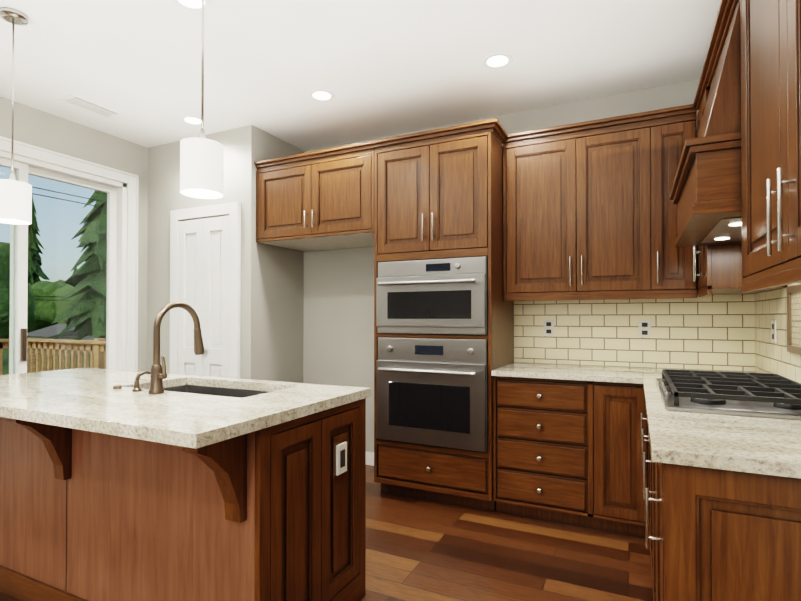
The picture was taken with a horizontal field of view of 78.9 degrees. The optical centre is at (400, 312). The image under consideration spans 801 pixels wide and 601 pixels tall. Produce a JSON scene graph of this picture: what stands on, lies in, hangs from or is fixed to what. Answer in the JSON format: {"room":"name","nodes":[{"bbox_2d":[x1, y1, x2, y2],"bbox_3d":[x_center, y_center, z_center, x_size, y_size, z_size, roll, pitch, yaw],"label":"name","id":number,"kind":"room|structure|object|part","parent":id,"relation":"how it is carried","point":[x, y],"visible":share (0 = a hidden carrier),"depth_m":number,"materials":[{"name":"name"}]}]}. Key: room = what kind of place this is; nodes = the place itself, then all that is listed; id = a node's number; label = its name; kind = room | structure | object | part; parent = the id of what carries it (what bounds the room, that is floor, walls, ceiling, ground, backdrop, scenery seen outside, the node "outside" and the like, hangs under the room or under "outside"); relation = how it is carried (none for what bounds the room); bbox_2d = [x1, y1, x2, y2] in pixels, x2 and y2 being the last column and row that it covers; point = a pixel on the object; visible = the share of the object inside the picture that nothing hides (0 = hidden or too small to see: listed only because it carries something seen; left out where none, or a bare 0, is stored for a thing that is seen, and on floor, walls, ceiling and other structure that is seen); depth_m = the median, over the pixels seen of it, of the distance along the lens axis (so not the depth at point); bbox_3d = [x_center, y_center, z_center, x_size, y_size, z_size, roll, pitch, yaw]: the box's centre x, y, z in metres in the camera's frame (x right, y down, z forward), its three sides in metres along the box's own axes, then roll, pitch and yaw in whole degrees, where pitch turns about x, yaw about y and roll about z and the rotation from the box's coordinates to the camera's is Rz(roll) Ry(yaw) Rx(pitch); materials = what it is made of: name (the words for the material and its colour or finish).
{"room":"kitchen","nodes":[
{"label":"kitchen","id":0,"kind":"room"},
{"bbox_2d":[0,97,147,371],"bbox_3d":[-3.545,-0.120,1.813,0.150,2.750,5.650,0,-1,26],"label":"wall","id":1,"kind":"structure","parent":0,"point":[40,129],"depth_m":3.92,"materials":[{"name":"paint"}]},
{"bbox_2d":[0,151,126,373],"bbox_3d":[-2.727,0.081,3.476,0.135,2.380,1.540,0,-1,26],"label":"sliding glass door","id":2,"kind":"structure","parent":1,"relation":"in","point":[116,238],"depth_m":3.82,"materials":[{"name":"clear glass"}]},
{"bbox_2d":[0,136,138,370],"bbox_3d":[-2.658,0.035,3.443,0.030,2.470,1.720,0,-1,26],"label":"door frame","id":3,"kind":"structure","parent":1,"relation":"attached to","point":[130,180],"depth_m":4.14,"materials":[{"name":"white wood"}]},
{"bbox_2d":[147,125,303,382],"bbox_3d":[-1.599,-0.095,4.465,1.350,2.750,0.820,0,-1,26],"label":"wall","id":4,"kind":"structure","parent":0,"point":[272,314],"depth_m":4.09,"materials":[{"name":"paint"}]},
{"bbox_2d":[178,216,228,377],"bbox_3d":[-1.627,0.245,3.967,0.575,2.040,0.092,0,-1,26],"label":"pantry door","id":5,"kind":"structure","parent":4,"relation":"in","point":[203,268],"depth_m":3.97,"materials":[{"name":"white wood"}]},
{"bbox_2d":[170,202,240,378],"bbox_3d":[-1.614,0.200,3.993,0.765,2.150,0.035,0,-1,26],"label":"door frame","id":6,"kind":"structure","parent":4,"relation":"attached to","point":[232,210],"depth_m":3.85,"materials":[{"name":"white wood"}]},
{"bbox_2d":[0,465,652,600],"bbox_3d":[-1.278,1.298,1.078,4.860,0.100,6.620,0,-1,26],"label":"floor","id":7,"kind":"structure","parent":0,"point":[420,550],"depth_m":2.51,"materials":[{"name":"brown wood"}]},
{"bbox_2d":[0,384,369,600],"bbox_3d":[-1.257,0.819,2.227,2.042,0.880,0.900,0,-1,26],"label":"kitchen island","id":8,"kind":"object","parent":7,"relation":"on","point":[182,487],"depth_m":1.84,"materials":[{"name":"wood"}]},
{"bbox_2d":[0,368,369,451],"bbox_3d":[-1.281,0.366,2.215,2.076,0.086,0.970,0,-1,26],"label":"island countertop","id":9,"kind":"structure","parent":8,"relation":"on","point":[103,402],"depth_m":1.80,"materials":[{"name":"beige stone"}]},
{"bbox_3d":[-1.264,0.330,2.174,0.034,0.015,0.034,0,-1,26],"label":"air switch button","id":10,"kind":"part","parent":9,"relation":"part of","materials":[{"name":"brown metal"}]},
{"bbox_2d":[132,370,150,391],"bbox_3d":[-1.126,0.294,2.128,0.037,0.085,0.096,0,-1,26],"label":"soap dispenser","id":11,"kind":"object","parent":9,"relation":"on","point":[137,384],"visible":0.92,"depth_m":2.10,"materials":[{"name":"brown metal"}]},
{"bbox_2d":[148,301,204,393],"bbox_3d":[-0.955,0.143,2.126,0.110,0.388,0.280,0,-1,26],"label":"faucet","id":12,"kind":"object","parent":9,"relation":"on","point":[158,374],"visible":1,"depth_m":2.04,"materials":[{"name":"brown metal"}]},
{"bbox_2d":[373,118,513,511],"bbox_3d":[0.323,0.038,3.428,0.872,2.465,0.711,0,-1,26],"label":"tall cabinet","id":13,"kind":"object","parent":7,"relation":"on","point":[443,329],"visible":1,"depth_m":3.17,"materials":[{"name":"brown wood"}]},
{"bbox_2d":[492,378,582,526],"bbox_3d":[0.990,0.829,3.159,0.637,0.878,0.602,0,-1,26],"label":"base cabinet","id":14,"kind":"object","parent":7,"relation":"on","point":[538,422],"depth_m":2.91,"materials":[{"name":"brown wood"}]},
{"bbox_2d":[491,362,756,381],"bbox_3d":[1.353,0.381,2.972,1.456,0.050,0.624,0,-1,26],"label":"countertop","id":15,"kind":"structure","parent":14,"relation":"on","point":[565,373],"depth_m":2.96,"materials":[{"name":"beige stone"}]},
{"bbox_2d":[583,378,634,535],"bbox_3d":[1.345,0.827,2.976,0.330,0.878,0.624,0,-1,26],"label":"base cabinet","id":16,"kind":"object","parent":7,"relation":"on","point":[608,403],"depth_m":2.75,"materials":[{"name":"brown wood"}]},
{"bbox_2d":[635,382,646,548],"bbox_3d":[1.497,0.821,2.336,0.647,0.878,0.479,0,-1,26],"label":"base cabinet","id":17,"kind":"object","parent":7,"relation":"on","point":[640,414],"depth_m":2.67,"materials":[{"name":"brown wood"}]},
{"bbox_2d":[647,450,650,556],"bbox_3d":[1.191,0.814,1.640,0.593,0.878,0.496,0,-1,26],"label":"base cabinet","id":18,"kind":"object","parent":7,"relation":"on","point":[648,451],"depth_m":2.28,"materials":[{"name":"brown wood"}]},
{"bbox_2d":[651,462,800,600],"bbox_3d":[1.028,0.811,1.301,0.593,0.878,0.480,0,-1,26],"label":"base cabinet","id":19,"kind":"object","parent":7,"relation":"on","point":[707,506],"depth_m":1.17,"materials":[{"name":"brown wood"}]},
{"bbox_2d":[643,378,800,481],"bbox_3d":[1.251,0.370,1.797,0.618,0.050,1.588,0,-1,26],"label":"countertop","id":20,"kind":"structure","parent":19,"relation":"on","point":[769,447],"depth_m":1.30,"materials":[{"name":"beige stone"}]},
{"bbox_2d":[656,369,800,419],"bbox_3d":[1.374,0.315,2.017,0.530,0.062,0.920,0,-1,26],"label":"cooktop","id":21,"kind":"object","parent":20,"relation":"in","point":[767,395],"visible":1,"depth_m":1.79,"materials":[{"name":"silver metal"}]},
{"bbox_2d":[0,0,738,150],"bbox_3d":[-1.278,-1.552,1.104,4.860,0.100,6.620,0,-1,26],"label":"ceiling","id":22,"kind":"structure","parent":0,"point":[379,68],"depth_m":2.85,"materials":[{"name":"paint"}]},
{"bbox_2d":[0,7,31,224],"bbox_3d":[-1.932,-0.972,2.425,0.156,1.035,0.156,0,-1,26],"label":"pendant light","id":23,"kind":"object","parent":22,"relation":"hanging from","point":[15,201],"visible":1,"depth_m":2.40,"materials":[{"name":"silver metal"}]},
{"bbox_2d":[58,94,121,118],"bbox_3d":[-2.215,-1.474,3.488,0.160,0.011,0.360,0,-1,26],"label":"ceiling vent","id":24,"kind":"object","parent":22,"relation":"in","point":[87,105],"visible":1,"depth_m":3.46,"materials":[{"name":"white metal"}]},
{"bbox_2d":[173,0,210,11],"bbox_3d":[-0.996,-1.487,2.311,0.176,0.006,0.176,0,-1,26],"label":"recessed light","id":25,"kind":"object","parent":22,"relation":"in","point":[193,5],"visible":0.92,"depth_m":2.34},
{"bbox_2d":[181,115,204,124],"bbox_3d":[-1.588,-1.474,3.729,0.176,0.006,0.176,0,-1,26],"label":"recessed light","id":26,"kind":"object","parent":22,"relation":"in","point":[192,120],"visible":0.9,"depth_m":3.72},
{"bbox_2d":[180,0,223,198],"bbox_3d":[-0.766,-0.977,1.884,0.156,1.035,0.156,0,-1,26],"label":"pendant light","id":27,"kind":"object","parent":22,"relation":"hanging from","point":[201,166],"visible":1,"depth_m":1.82,"materials":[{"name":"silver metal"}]},
{"bbox_2d":[309,89,334,101],"bbox_3d":[-0.536,-1.478,3.310,0.176,0.006,0.176,0,-1,26],"label":"recessed light","id":28,"kind":"object","parent":22,"relation":"in","point":[322,95],"visible":1,"depth_m":3.30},
{"bbox_2d":[482,53,512,68],"bbox_3d":[0.571,-1.482,2.865,0.176,0.006,0.176,0,-1,26],"label":"recessed light","id":29,"kind":"object","parent":22,"relation":"in","point":[496,60],"visible":1,"depth_m":2.85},
{"bbox_2d":[366,451,373,465],"bbox_3d":[-1.106,1.221,4.076,2.265,0.110,0.770,0,-1,26],"label":"baseboard","id":30,"kind":"structure","parent":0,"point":[369,458],"depth_m":4.08,"materials":[{"name":"white wood"}]},
{"bbox_2d":[303,79,752,451],"bbox_3d":[0.736,-0.102,3.711,3.510,2.750,0.150,0,-1,26],"label":"wall","id":31,"kind":"structure","parent":0,"point":[338,339],"depth_m":4.16,"materials":[{"name":"paint"}]},
{"bbox_2d":[254,141,374,251],"bbox_3d":[-0.539,-0.874,3.883,1.066,0.633,0.657,0,-1,26],"label":"upper cabinet","id":32,"kind":"object","parent":31,"relation":"attached to","point":[320,200],"visible":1,"depth_m":3.62,"materials":[{"name":"brown wood"}]},
{"bbox_2d":[503,104,697,300],"bbox_3d":[1.262,-0.640,3.173,1.126,1.115,0.367,0,-1,26],"label":"upper cabinet","id":33,"kind":"object","parent":31,"relation":"attached to","point":[589,210],"visible":1,"depth_m":3.03,"materials":[{"name":"brown wood"}]},
{"bbox_3d":[0.810,-0.137,0.000,0.150,2.750,6.470,0,-1,26],"label":"wall","id":34,"kind":"structure","parent":0,"visible":0},
{"bbox_2d":[514,283,800,383],"bbox_3d":[1.012,0.003,2.267,1.458,0.688,2.210,0,-1,26],"label":"backsplash","id":35,"kind":"structure","parent":34,"relation":"attached to","point":[731,332],"depth_m":3.13,"materials":[{"name":"tile"}]},
{"bbox_2d":[544,320,553,335],"bbox_3d":[1.054,0.105,3.461,0.072,0.115,0.008,0,-1,26],"label":"electrical outlet","id":36,"kind":"object","parent":35,"relation":"attached to","point":[548,327],"visible":1,"depth_m":3.46,"materials":[{"name":"beige plastic"}]},
{"bbox_2d":[639,320,650,337],"bbox_3d":[1.604,0.103,3.196,0.072,0.115,0.008,0,-1,26],"label":"electrical outlet","id":37,"kind":"object","parent":35,"relation":"attached to","point":[644,328],"visible":1,"depth_m":3.19,"materials":[{"name":"beige plastic"}]},
{"bbox_2d":[771,321,775,342],"bbox_3d":[1.935,0.097,2.525,0.008,0.115,0.072,0,-1,26],"label":"electrical outlet","id":38,"kind":"object","parent":35,"relation":"attached to","point":[773,331],"visible":0.98,"depth_m":2.52,"materials":[{"name":"beige plastic"}]},
{"bbox_2d":[670,0,741,246],"bbox_3d":[1.422,-0.772,2.015,0.490,0.872,0.880,0,-1,26],"label":"range hood","id":39,"kind":"object","parent":34,"relation":"attached to","point":[705,195],"visible":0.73,"depth_m":1.71,"materials":[{"name":"brown wood"}]},
{"bbox_2d":[693,76,787,297],"bbox_3d":[1.825,-0.644,2.708,0.367,1.115,0.716,0,-1,26],"label":"upper cabinet","id":40,"kind":"object","parent":34,"relation":"attached to","point":[719,270],"visible":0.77,"depth_m":2.44,"materials":[{"name":"brown wood"}]},
{"bbox_2d":[740,0,800,292],"bbox_3d":[1.036,-0.645,1.065,0.360,1.145,1.160,0,-1,26],"label":"upper cabinet","id":41,"kind":"object","parent":34,"relation":"attached to","point":[770,39],"visible":1,"depth_m":1.30,"materials":[{"name":"brown wood"}]},
{"label":"outside","id":42,"kind":"structure","parent":0,"visible":0},
{"bbox_2d":[3,348,89,374],"bbox_3d":[-160.300,5.734,132.665,395.980,0.500,700.000,0,-1,26],"label":"ground","id":43,"kind":"structure","parent":42,"point":[5,355],"depth_m":46.98,"materials":[{"name":"green plant"}]},
{"bbox_2d":[0,242,34,338],"bbox_3d":[-23.441,-0.155,26.742,5.371,9.288,5.338,0,-1,26],"label":"leafy tree","id":44,"kind":"object","parent":43,"relation":"on","point":[4,263],"depth_m":26.56,"materials":[{"name":"green plant"}]},
{"bbox_2d":[28,196,48,284],"bbox_3d":[-66.482,-8.778,87.455,10.994,27.675,10.281,0,-1,26],"label":"fir tree","id":45,"kind":"object","parent":43,"relation":"on","point":[33,226],"depth_m":87.35,"materials":[{"name":"green plant"}]},
{"bbox_2d":[28,288,51,332],"bbox_3d":[-52.628,0.363,71.321,6.780,9.090,6.739,0,-1,26],"label":"leafy tree","id":46,"kind":"object","parent":43,"relation":"on","point":[36,325],"depth_m":69.44,"materials":[{"name":"green plant"}]},
{"bbox_2d":[30,279,66,325],"bbox_3d":[-51.354,-0.064,71.811,6.004,9.953,6.027,0,-1,26],"label":"leafy tree","id":47,"kind":"object","parent":43,"relation":"on","point":[43,308],"depth_m":69.50,"materials":[{"name":"green plant"}]},
{"bbox_2d":[27,324,97,354],"bbox_3d":[-40.068,3.074,59.684,6.600,3.450,8.800,0,-1,26],"label":"neighbouring house","id":48,"kind":"structure","parent":43,"relation":"on","point":[40,333],"depth_m":56.67,"materials":[{"name":"grey"}]},
{"bbox_2d":[51,287,75,323],"bbox_3d":[-46.614,-0.172,71.318,6.750,10.160,6.700,0,-1,26],"label":"leafy tree","id":49,"kind":"object","parent":43,"relation":"on","point":[56,304],"depth_m":69.36,"materials":[{"name":"green plant"}]},
{"bbox_2d":[55,284,78,323],"bbox_3d":[-46.397,-0.173,70.736,6.499,10.150,6.254,0,-1,26],"label":"leafy tree","id":50,"kind":"object","parent":43,"relation":"on","point":[62,303],"depth_m":68.24,"materials":[{"name":"green plant"}]},
{"bbox_2d":[32,187,105,300],"bbox_3d":[-27.458,-0.963,40.868,35.180,11.169,130.001,0,-1,26],"label":"power lines","id":51,"kind":"structure","parent":43,"relation":"on","point":[66,200],"depth_m":24.44,"materials":[{"name":"metal"}]},
{"bbox_2d":[51,190,106,339],"bbox_3d":[-29.716,-8.623,49.476,8.396,26.650,10.019,0,-1,26],"label":"fir tree","id":52,"kind":"object","parent":43,"relation":"on","point":[100,252],"depth_m":47.72,"materials":[{"name":"green plant"}]},
{"bbox_3d":[-4.504,2.784,3.858,3.380,2.980,4.350,0,-1,26],"label":"deck","id":53,"kind":"object","parent":43,"relation":"on","visible":0},
{"bbox_2d":[0,339,8,374],"bbox_3d":[-5.967,0.796,4.594,0.150,1.007,4.357,0,-1,26],"label":"deck railing","id":54,"kind":"object","parent":53,"relation":"on","point":[2,343],"depth_m":6.29,"materials":[{"name":"brown wood"}]},
{"bbox_2d":[27,336,105,372],"bbox_3d":[-3.522,0.807,5.763,3.237,1.007,0.127,0,-1,26],"label":"deck railing","id":55,"kind":"object","parent":53,"relation":"on","point":[96,363],"depth_m":6.06,"materials":[{"name":"brown wood"}]}
]}

